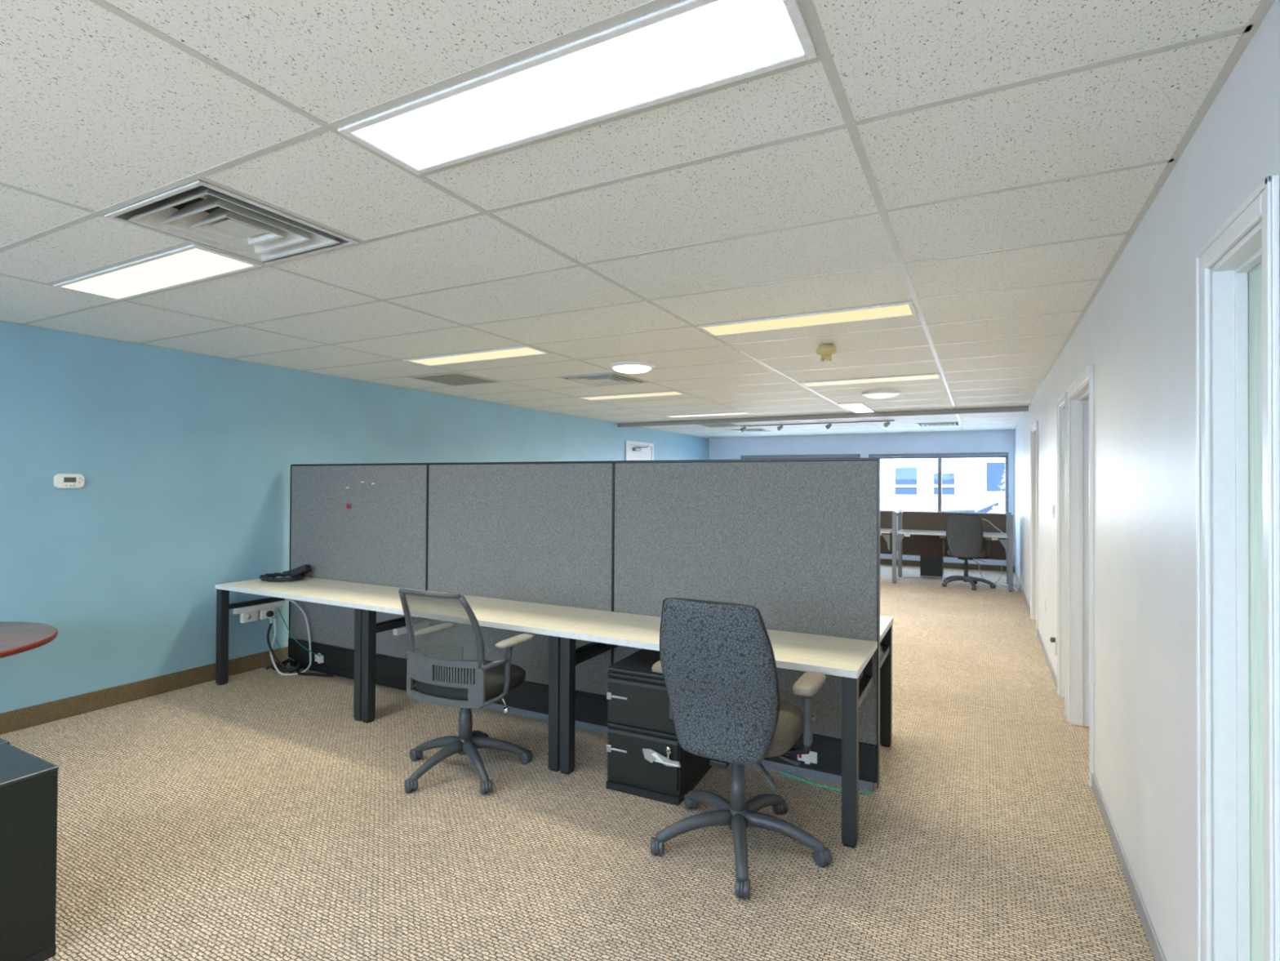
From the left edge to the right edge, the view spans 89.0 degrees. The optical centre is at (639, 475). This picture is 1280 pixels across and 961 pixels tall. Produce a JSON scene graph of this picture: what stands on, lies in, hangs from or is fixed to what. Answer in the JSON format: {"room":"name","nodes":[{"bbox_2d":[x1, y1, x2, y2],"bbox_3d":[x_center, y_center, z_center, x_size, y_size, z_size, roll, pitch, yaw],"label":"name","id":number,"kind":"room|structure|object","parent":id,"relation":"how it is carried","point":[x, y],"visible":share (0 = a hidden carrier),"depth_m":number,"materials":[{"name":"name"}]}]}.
{"room":"open-plan office","nodes":[
{"label":"open-plan office","id":0,"kind":"room"},
{"bbox_2d":[0,320,709,713],"bbox_3d":[-2.181,0.092,7.021,0.150,2.950,15.650,0,-1,28],"label":"wall","id":1,"kind":"structure","parent":0,"point":[184,459],"depth_m":4.62,"materials":[{"name":"blue paint"}]},
{"bbox_2d":[53,473,84,488],"bbox_3d":[-3.606,0.037,4.119,0.029,0.092,0.152,0,-1,28],"label":"thermostat","id":2,"kind":"object","parent":1,"relation":"attached to","point":[60,480],"visible":1,"depth_m":4.11,"materials":[{"name":"white plastic"}]},
{"bbox_2d":[0,645,288,734],"bbox_3d":[-2.117,1.504,6.969,0.012,0.125,15.350,0,-1,28],"label":"baseboard","id":3,"kind":"structure","parent":1,"relation":"attached to","point":[37,714],"depth_m":4.38,"materials":[{"name":"brown plastic"}]},
{"bbox_2d":[625,440,653,460],"bbox_3d":[0.048,0.528,10.950,0.139,2.180,0.990,0,-1,28],"label":"door","id":4,"kind":"structure","parent":1,"relation":"in","point":[633,452],"depth_m":10.92,"materials":[{"name":"white paint"}]},
{"bbox_2d":[617,406,1028,427],"bbox_3d":[2.150,-0.791,9.072,5.607,0.062,0.090,0,-1,28],"label":"trim","id":5,"kind":"structure","parent":1,"relation":"attached to","point":[1014,409],"depth_m":8.77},
{"bbox_2d":[0,564,1155,960],"bbox_3d":[1.758,1.619,4.930,9.070,0.100,15.650,0,-1,28],"label":"floor","id":6,"kind":"structure","parent":0,"point":[251,816],"depth_m":2.77,"materials":[{"name":"carpet"}]},
{"bbox_2d":[0,737,9,744],"bbox_3d":[-2.497,1.219,2.096,0.387,0.595,0.578,0,-1,28],"label":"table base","id":7,"kind":"object","parent":6,"relation":"on","point":[2,740],"visible":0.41,"depth_m":2.26,"materials":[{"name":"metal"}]},
{"bbox_2d":[0,621,57,657],"bbox_3d":[-3.392,1.151,2.975,1.087,0.732,1.087,0,-1,28],"label":"round table","id":8,"kind":"object","parent":6,"relation":"on","point":[15,637],"visible":1,"depth_m":3.20,"materials":[{"name":"red wood"}]},
{"bbox_2d":[0,742,58,960],"bbox_3d":[-2.154,1.219,1.902,0.387,0.595,0.578,0,-1,28],"label":"file cabinet","id":9,"kind":"object","parent":6,"relation":"on","point":[28,783],"visible":1,"depth_m":2.01,"materials":[{"name":"black metal"}]},
{"bbox_2d":[266,610,292,672],"bbox_3d":[-2.809,1.296,5.067,0.198,0.481,0.054,0,-1,8],"label":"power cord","id":10,"kind":"object","parent":6,"relation":"on","point":[269,614],"visible":1,"depth_m":5.07,"materials":[{"name":"black plastic"}]},
{"bbox_2d":[266,617,293,661],"bbox_3d":[-2.841,1.290,5.127,0.056,0.375,0.212,0,-1,40],"label":"wire","id":11,"kind":"object","parent":10,"relation":"hanging from","point":[266,618],"visible":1,"depth_m":5.14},
{"bbox_2d":[270,598,311,675],"bbox_3d":[-2.733,1.265,5.101,0.275,0.558,0.182,0,-1,28],"label":"cable","id":12,"kind":"object","parent":6,"relation":"on","point":[286,599],"visible":1,"depth_m":5.10,"materials":[{"name":"grey plastic"}]},
{"bbox_2d":[265,658,333,676],"bbox_3d":[-2.661,1.506,5.074,0.635,0.083,0.135,0,-1,26],"label":"cord tangle","id":13,"kind":"object","parent":6,"relation":"on","point":[286,661],"visible":0.89,"depth_m":5.10,"materials":[{"name":"black plastic"}]},
{"bbox_2d":[214,576,428,720],"bbox_3d":[-2.307,1.175,4.684,1.562,0.735,0.574,0,-1,28],"label":"office desk","id":14,"kind":"object","parent":6,"relation":"on","point":[325,591],"depth_m":4.71,"materials":[{"name":"beige laminate"}]},
{"bbox_2d":[258,564,311,582],"bbox_3d":[-2.764,0.750,5.042,0.371,0.115,0.297,0,-1,28],"label":"coiled cord","id":15,"kind":"object","parent":14,"relation":"on","point":[298,573],"visible":1,"depth_m":5.05,"materials":[{"name":"black plastic"}]},
{"bbox_2d":[288,462,427,692],"bbox_3d":[-2.168,0.729,4.970,1.520,1.635,0.089,0,-1,28],"label":"partition panel","id":16,"kind":"object","parent":6,"relation":"on","point":[381,539],"visible":0.7,"depth_m":4.95,"materials":[{"name":"grey fabric"}]},
{"bbox_2d":[278,608,320,656],"bbox_3d":[-2.655,1.226,5.085,0.395,0.345,0.025,0,-1,14],"label":"cable","id":17,"kind":"object","parent":16,"relation":"attached to","point":[278,609],"visible":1,"depth_m":5.10,"materials":[{"name":"plastic"}]},
{"bbox_2d":[315,653,324,663],"bbox_3d":[-2.509,1.431,5.096,0.100,0.080,0.009,0,-1,28],"label":"power outlet","id":18,"kind":"object","parent":16,"relation":"attached to","point":[318,660],"depth_m":5.09,"materials":[{"name":"white plastic"}]},
{"bbox_2d":[398,587,535,794],"bbox_3d":[-0.933,1.050,3.414,0.664,0.976,0.662,0,-1,25],"label":"mesh chair","id":19,"kind":"object","parent":6,"relation":"on","point":[448,666],"visible":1,"depth_m":3.22,"materials":[{"name":"grey plastic"}]},
{"bbox_2d":[360,591,613,771],"bbox_3d":[-0.954,1.176,3.973,1.494,0.735,0.574,0,-1,28],"label":"office desk","id":20,"kind":"object","parent":6,"relation":"on","point":[505,614],"depth_m":3.85,"materials":[{"name":"beige laminate"}]},
{"bbox_2d":[426,460,613,733],"bbox_3d":[-0.823,0.730,4.265,1.514,1.635,0.083,0,-1,28],"label":"partition panel","id":21,"kind":"object","parent":6,"relation":"on","point":[531,531],"visible":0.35,"depth_m":4.17,"materials":[{"name":"grey fabric"}]},
{"bbox_2d":[606,648,712,805],"bbox_3d":[0.124,1.246,3.363,0.387,0.595,0.578,0,-1,26],"label":"file cabinet","id":22,"kind":"object","parent":6,"relation":"on","point":[638,718],"visible":0.77,"depth_m":3.13,"materials":[{"name":"black metal"}]},
{"bbox_2d":[642,747,680,767],"bbox_3d":[0.100,1.327,3.055,0.200,0.062,0.011,0,-1,28],"label":"bag","id":23,"kind":"object","parent":22,"relation":"hanging from","point":[650,754],"visible":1,"depth_m":3.06,"materials":[{"name":"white plastic"}]},
{"bbox_2d":[558,611,877,848],"bbox_3d":[0.367,1.177,3.278,1.489,0.735,0.574,0,-1,28],"label":"office desk","id":24,"kind":"object","parent":6,"relation":"on","point":[846,658],"visible":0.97,"depth_m":3.13,"materials":[{"name":"beige laminate"}]},
{"bbox_2d":[650,597,832,898],"bbox_3d":[0.425,1.004,2.711,0.725,1.070,0.751,0,-1,28],"label":"upholstered chair","id":25,"kind":"object","parent":6,"relation":"on","point":[717,664],"visible":1,"depth_m":2.48,"materials":[{"name":"grey fabric"}]},
{"bbox_2d":[612,457,880,791],"bbox_3d":[0.513,0.731,3.560,1.503,1.635,0.089,0,-1,28],"label":"partition panel","id":26,"kind":"object","parent":6,"relation":"on","point":[797,541],"visible":0.62,"depth_m":3.43,"materials":[{"name":"grey fabric"}]},
{"bbox_2d":[797,751,817,764],"bbox_3d":[0.854,1.433,3.327,0.100,0.080,0.009,0,-1,28],"label":"power outlet","id":27,"kind":"object","parent":26,"relation":"attached to","point":[811,757],"depth_m":3.32,"materials":[{"name":"white plastic"}]},
{"bbox_2d":[780,771,870,793],"bbox_3d":[0.913,1.539,3.248,0.442,0.016,0.056,0,-1,28],"label":"cable","id":28,"kind":"object","parent":6,"relation":"on","point":[782,772],"visible":0.85,"depth_m":3.24,"materials":[{"name":"plastic"}]},
{"bbox_2d":[880,615,893,746],"bbox_3d":[0.671,1.185,3.857,1.487,0.735,0.595,0,-1,28],"label":"office desk","id":29,"kind":"object","parent":6,"relation":"on","point":[886,622],"visible":0.2,"depth_m":3.73,"materials":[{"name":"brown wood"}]},
{"bbox_2d":[880,510,895,554],"bbox_3d":[3.273,1.093,10.592,1.561,1.080,0.790,0,-1,28],"label":"workstation","id":30,"kind":"object","parent":6,"relation":"on","point":[886,516],"visible":0.13,"depth_m":10.59,"materials":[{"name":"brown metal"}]},
{"bbox_2d":[903,577,938,578],"bbox_3d":[4.457,1.630,10.337,0.529,0.012,0.087,0,-1,10],"label":"cord","id":31,"kind":"object","parent":6,"relation":"on","point":[904,577],"visible":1,"depth_m":10.35,"materials":[{"name":"grey plastic"}]},
{"bbox_2d":[920,555,943,578],"bbox_3d":[4.722,1.426,10.535,0.330,0.430,0.415,0,-1,28],"label":"computer tower","id":32,"kind":"object","parent":6,"relation":"on","point":[930,566],"visible":0.83,"depth_m":10.36,"materials":[{"name":"black plastic"}]},
{"bbox_2d":[892,509,1013,591],"bbox_3d":[4.701,1.094,9.830,1.590,1.080,0.810,0,-1,28],"label":"workstation","id":33,"kind":"object","parent":6,"relation":"on","point":[918,532],"visible":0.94,"depth_m":9.97,"materials":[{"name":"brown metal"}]},
{"bbox_2d":[977,564,1002,583],"bbox_3d":[5.247,1.483,9.767,0.324,0.296,0.056,0,-1,35],"label":"hanging cord","id":34,"kind":"object","parent":33,"relation":"hanging from","point":[978,564],"visible":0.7,"depth_m":9.70,"materials":[{"name":"grey plastic"}]},
{"bbox_2d":[982,518,1004,534],"bbox_3d":[5.215,0.756,9.632,0.023,0.214,0.430,0,-1,-13],"label":"cord","id":35,"kind":"object","parent":33,"relation":"on","point":[982,518],"visible":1,"depth_m":9.58,"materials":[{"name":"grey plastic"}]},
{"bbox_2d":[939,514,995,590],"bbox_3d":[4.801,1.096,9.552,0.725,1.070,0.751,0,-1,32],"label":"upholstered chair","id":36,"kind":"object","parent":6,"relation":"on","point":[964,536],"visible":0.99,"depth_m":9.34,"materials":[{"name":"black fabric"}]},
{"bbox_2d":[1000,572,1020,591],"bbox_3d":[5.340,1.485,9.303,0.108,0.307,0.837,0,-1,13],"label":"cord","id":37,"kind":"object","parent":6,"relation":"on","point":[1020,572],"visible":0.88,"depth_m":8.98,"materials":[{"name":"grey plastic"}]},
{"bbox_2d":[0,0,1261,438],"bbox_3d":[0.377,-0.870,5.689,5.617,0.001,15.350,0,-1,28],"label":"ceiling","id":38,"kind":"structure","parent":0,"point":[98,111],"depth_m":2.07,"materials":[{"name":"tile"}]},
{"bbox_2d":[53,244,262,300],"bbox_3d":[-2.224,-0.907,2.969,1.191,0.008,0.277,0,-1,28],"label":"recessed light","id":39,"kind":"object","parent":38,"relation":"in","point":[191,264],"visible":1,"depth_m":2.93,"materials":[{"name":"white paint"}]},
{"bbox_2d":[104,179,359,266],"bbox_3d":[-1.485,-0.983,2.409,0.584,0.169,0.584,0,-1,28],"label":"ceiling vent","id":40,"kind":"object","parent":38,"relation":"in","point":[199,212],"visible":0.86,"depth_m":2.39,"materials":[{"name":"white metal"}]},
{"bbox_2d":[408,372,501,386],"bbox_3d":[-1.686,-0.874,5.957,0.576,0.009,0.576,0,-1,28],"label":"ceiling vent","id":41,"kind":"object","parent":38,"relation":"in","point":[453,379],"visible":1,"depth_m":5.94,"materials":[{"name":"metal"}]},
{"bbox_2d":[403,345,551,366],"bbox_3d":[-1.231,-0.882,4.857,1.191,0.008,0.277,0,-1,28],"label":"recessed light","id":42,"kind":"object","parent":38,"relation":"in","point":[521,351],"visible":1,"depth_m":4.83,"materials":[{"name":"white paint"}]},
{"bbox_2d":[337,0,817,174],"bbox_3d":[-0.208,-0.909,1.564,1.191,0.008,0.277,0,-1,28],"label":"recessed light","id":43,"kind":"object","parent":38,"relation":"in","point":[686,47],"visible":1,"depth_m":1.49,"materials":[{"name":"white paint"}]},
{"bbox_2d":[560,372,647,386],"bbox_3d":[-0.323,-0.942,5.930,0.584,0.169,0.584,0,-1,28],"label":"ceiling vent","id":44,"kind":"object","parent":38,"relation":"in","point":[615,378],"visible":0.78,"depth_m":5.92,"materials":[{"name":"white metal"}]},
{"bbox_2d":[608,360,655,373],"bbox_3d":[-0.064,-0.848,5.191,0.370,0.056,0.370,0,-1,28],"label":"dome light","id":45,"kind":"object","parent":38,"relation":"attached to","point":[624,366],"visible":1,"depth_m":5.08,"materials":[{"name":"white paint"}]},
{"bbox_2d":[577,390,686,400],"bbox_3d":[-0.097,-0.855,7.015,1.191,0.008,0.277,0,-1,28],"label":"recessed light","id":46,"kind":"object","parent":38,"relation":"in","point":[664,393],"visible":1,"depth_m":6.98,"materials":[{"name":"white paint"}]},
{"bbox_2d":[0,0,1275,438],"bbox_3d":[0.377,-0.870,5.689,5.617,0.004,15.350,0,-1,28],"label":"grid","id":47,"kind":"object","parent":38,"relation":"attached to","point":[807,7],"depth_m":2.06,"materials":[{"name":"paint"}]},
{"bbox_2d":[663,411,751,417],"bbox_3d":[0.925,-0.830,8.958,1.191,0.008,0.277,0,-1,28],"label":"recessed light","id":48,"kind":"object","parent":38,"relation":"in","point":[742,412],"visible":1,"depth_m":8.96,"materials":[{"name":"white paint"}]},
{"bbox_2d":[669,412,747,417],"bbox_3d":[0.925,-0.831,8.958,1.147,0.005,0.233,0,-1,28],"label":"diffuser","id":49,"kind":"object","parent":48,"relation":"attached to","point":[726,413],"depth_m":8.95,"materials":[{"name":"white"}]},
{"bbox_2d":[697,422,739,427],"bbox_3d":[1.299,-0.811,10.586,0.576,0.009,0.576,0,-1,28],"label":"ceiling vent","id":50,"kind":"object","parent":38,"relation":"in","point":[724,424],"visible":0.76,"depth_m":10.55,"materials":[{"name":"metal"}]},
{"bbox_2d":[729,428,769,432],"bbox_3d":[1.974,-0.873,11.609,0.584,0.169,0.584,0,-1,28],"label":"ceiling vent","id":51,"kind":"object","parent":38,"relation":"in","point":[747,429],"visible":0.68,"depth_m":11.58,"materials":[{"name":"white metal"}]},
{"bbox_2d":[696,301,917,336],"bbox_3d":[0.927,-0.881,3.723,1.191,0.008,0.277,0,-1,28],"label":"recessed light","id":52,"kind":"object","parent":38,"relation":"in","point":[906,308],"visible":1,"depth_m":3.68,"materials":[{"name":"white paint"}]},
{"bbox_2d":[739,419,894,431],"bbox_3d":[2.649,-0.754,9.986,2.340,0.112,0.107,0,-1,28],"label":"rail","id":53,"kind":"object","parent":38,"relation":"attached to","point":[886,424],"visible":1,"depth_m":9.93,"materials":[{"name":"black metal"}]},
{"bbox_2d":[815,343,836,361],"bbox_3d":[1.256,-0.824,4.391,0.136,0.106,0.136,0,-1,28],"label":"smoke detector","id":54,"kind":"object","parent":38,"relation":"attached to","point":[825,351],"visible":1,"depth_m":4.35,"materials":[{"name":"beige plastic"}]},
{"bbox_2d":[837,402,875,413],"bbox_3d":[2.698,-0.828,8.060,0.277,0.008,1.130,0,-1,28],"label":"recessed light","id":55,"kind":"object","parent":38,"relation":"in","point":[855,407],"visible":1,"depth_m":8.00,"materials":[{"name":"white paint"}]},
{"bbox_2d":[799,373,942,386],"bbox_3d":[2.062,-0.853,5.881,1.191,0.008,0.277,0,-1,28],"label":"recessed light","id":56,"kind":"object","parent":38,"relation":"in","point":[937,375],"visible":1,"depth_m":5.85,"materials":[{"name":"white paint"}]},
{"bbox_2d":[862,390,900,398],"bbox_3d":[2.467,-0.819,6.674,0.370,0.056,0.370,0,-1,28],"label":"dome light","id":57,"kind":"object","parent":38,"relation":"attached to","point":[875,393],"visible":1,"depth_m":6.56,"materials":[{"name":"white paint"}]},
{"bbox_2d":[917,422,959,426],"bbox_3d":[4.672,-0.871,10.191,0.584,0.169,0.584,0,-1,28],"label":"ceiling vent","id":58,"kind":"object","parent":38,"relation":"in","point":[941,424],"visible":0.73,"depth_m":10.24,"materials":[{"name":"white metal"}]},
{"bbox_2d":[709,422,1014,572],"bbox_3d":[3.978,0.182,12.538,5.617,2.950,0.150,0,-1,28],"label":"wall","id":59,"kind":"structure","parent":0,"point":[986,441],"depth_m":12.11,"materials":[{"name":"blue paint"}]},
{"bbox_2d":[741,453,860,458],"bbox_3d":[3.139,0.191,12.928,2.430,1.190,0.120,0,-1,28],"label":"window","id":60,"kind":"structure","parent":59,"relation":"in","point":[836,455],"depth_m":12.87,"materials":[{"name":"silver metal"}]},
{"bbox_2d":[868,452,1008,517],"bbox_3d":[5.339,0.197,11.772,2.360,1.180,0.120,0,-1,28],"label":"window","id":61,"kind":"structure","parent":59,"relation":"in","point":[940,456],"depth_m":11.72,"materials":[{"name":"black metal"}]},
{"bbox_2d":[880,558,1013,572],"bbox_3d":[3.932,1.606,12.453,5.593,0.100,0.012,0,-1,28],"label":"baseboard","id":62,"kind":"structure","parent":59,"relation":"attached to","point":[882,561],"depth_m":11.55,"materials":[{"name":"brown plastic"}]},
{"bbox_2d":[1014,0,1279,960],"bbox_3d":[2.945,0.096,4.410,0.120,2.950,15.500,0,-1,28],"label":"wall","id":63,"kind":"structure","parent":0,"point":[1137,333],"depth_m":2.08,"materials":[{"name":"white paint"}]},
{"bbox_2d":[1044,597,1045,612],"bbox_3d":[3.585,1.148,5.767,0.009,0.125,0.070,0,-1,28],"label":"wall outlet","id":64,"kind":"object","parent":63,"relation":"attached to","point":[1044,597],"visible":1,"depth_m":5.76,"materials":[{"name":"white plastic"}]},
{"bbox_2d":[1052,501,1054,518],"bbox_3d":[3.216,0.269,5.068,0.012,0.130,0.070,0,-1,28],"label":"light switch","id":65,"kind":"object","parent":63,"relation":"attached to","point":[1053,505],"visible":1,"depth_m":5.05,"materials":[{"name":"white plastic"}]},
{"bbox_2d":[1049,636,1057,655],"bbox_3d":[3.008,1.239,4.724,0.056,0.130,0.060,0,-1,28],"label":"door stop","id":66,"kind":"object","parent":63,"relation":"attached to","point":[1052,639],"visible":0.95,"depth_m":4.71,"materials":[{"name":"white paint"}]},
{"bbox_2d":[1057,391,1066,715],"bbox_3d":[2.954,0.513,4.446,0.138,2.115,0.510,0,-1,28],"label":"door","id":67,"kind":"structure","parent":63,"relation":"in","point":[1061,411],"depth_m":4.63,"materials":[{"name":"white paint"}]},
{"bbox_2d":[1014,568,1166,960],"bbox_3d":[2.842,1.534,4.355,0.010,0.070,15.338,0,-1,28],"label":"baseboard","id":68,"kind":"structure","parent":63,"relation":"attached to","point":[1157,953],"depth_m":2.52,"materials":[{"name":"grey plastic"}]},
{"bbox_2d":[1195,174,1279,960],"bbox_3d":[1.351,0.484,1.399,0.138,2.095,0.475,0,-1,28],"label":"door","id":69,"kind":"structure","parent":63,"relation":"in","point":[1237,525],"depth_m":1.54,"materials":[{"name":"white paint"}]},
{"bbox_3d":[4.372,0.096,3.576,3.183,2.950,15.650,0,-1,28],"label":"wall","id":70,"kind":"structure","parent":0,"visible":0},
{"bbox_2d":[1030,420,1038,635],"bbox_3d":[4.599,0.530,6.705,0.948,2.145,0.920,0,-1,28],"label":"door","id":71,"kind":"structure","parent":70,"relation":"in","point":[1034,428],"depth_m":7.25,"materials":[{"name":"white paint"}]},
{"bbox_2d":[1066,364,1093,786],"bbox_3d":[2.916,0.504,3.505,0.948,2.115,1.030,0,-1,28],"label":"door","id":72,"kind":"structure","parent":70,"relation":"in","point":[1080,406],"depth_m":4.08,"materials":[{"name":"white paint"}]},
{"label":"outside","id":73,"kind":"structure","parent":0,"visible":0},
{"bbox_3d":[7.209,4.794,14.367,80.000,0.200,90.000,0,-1,28],"label":"ground","id":74,"kind":"structure","parent":73,"visible":0},
{"bbox_2d":[880,457,1004,513],"bbox_3d":[12.419,0.114,28.569,28.000,9.500,8.120,0,-1,28],"label":"building","id":75,"kind":"structure","parent":74,"relation":"on","point":[967,483],"depth_m":24.58,"materials":[{"name":"white concrete"}]},
{"bbox_2d":[942,501,1001,512],"bbox_3d":[10.722,2.806,21.133,1.720,3.950,1.200,0,-1,28],"label":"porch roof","id":76,"kind":"structure","parent":74,"relation":"on","point":[988,508],"depth_m":20.59,"materials":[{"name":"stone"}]},
{"bbox_2d":[991,470,1004,513],"bbox_3d":[10.663,2.301,18.842,1.018,4.914,1.052,1,-1,-41],"label":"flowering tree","id":77,"kind":"object","parent":74,"relation":"on","point":[1003,480],"visible":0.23,"depth_m":18.93,"materials":[{"name":"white plant"}]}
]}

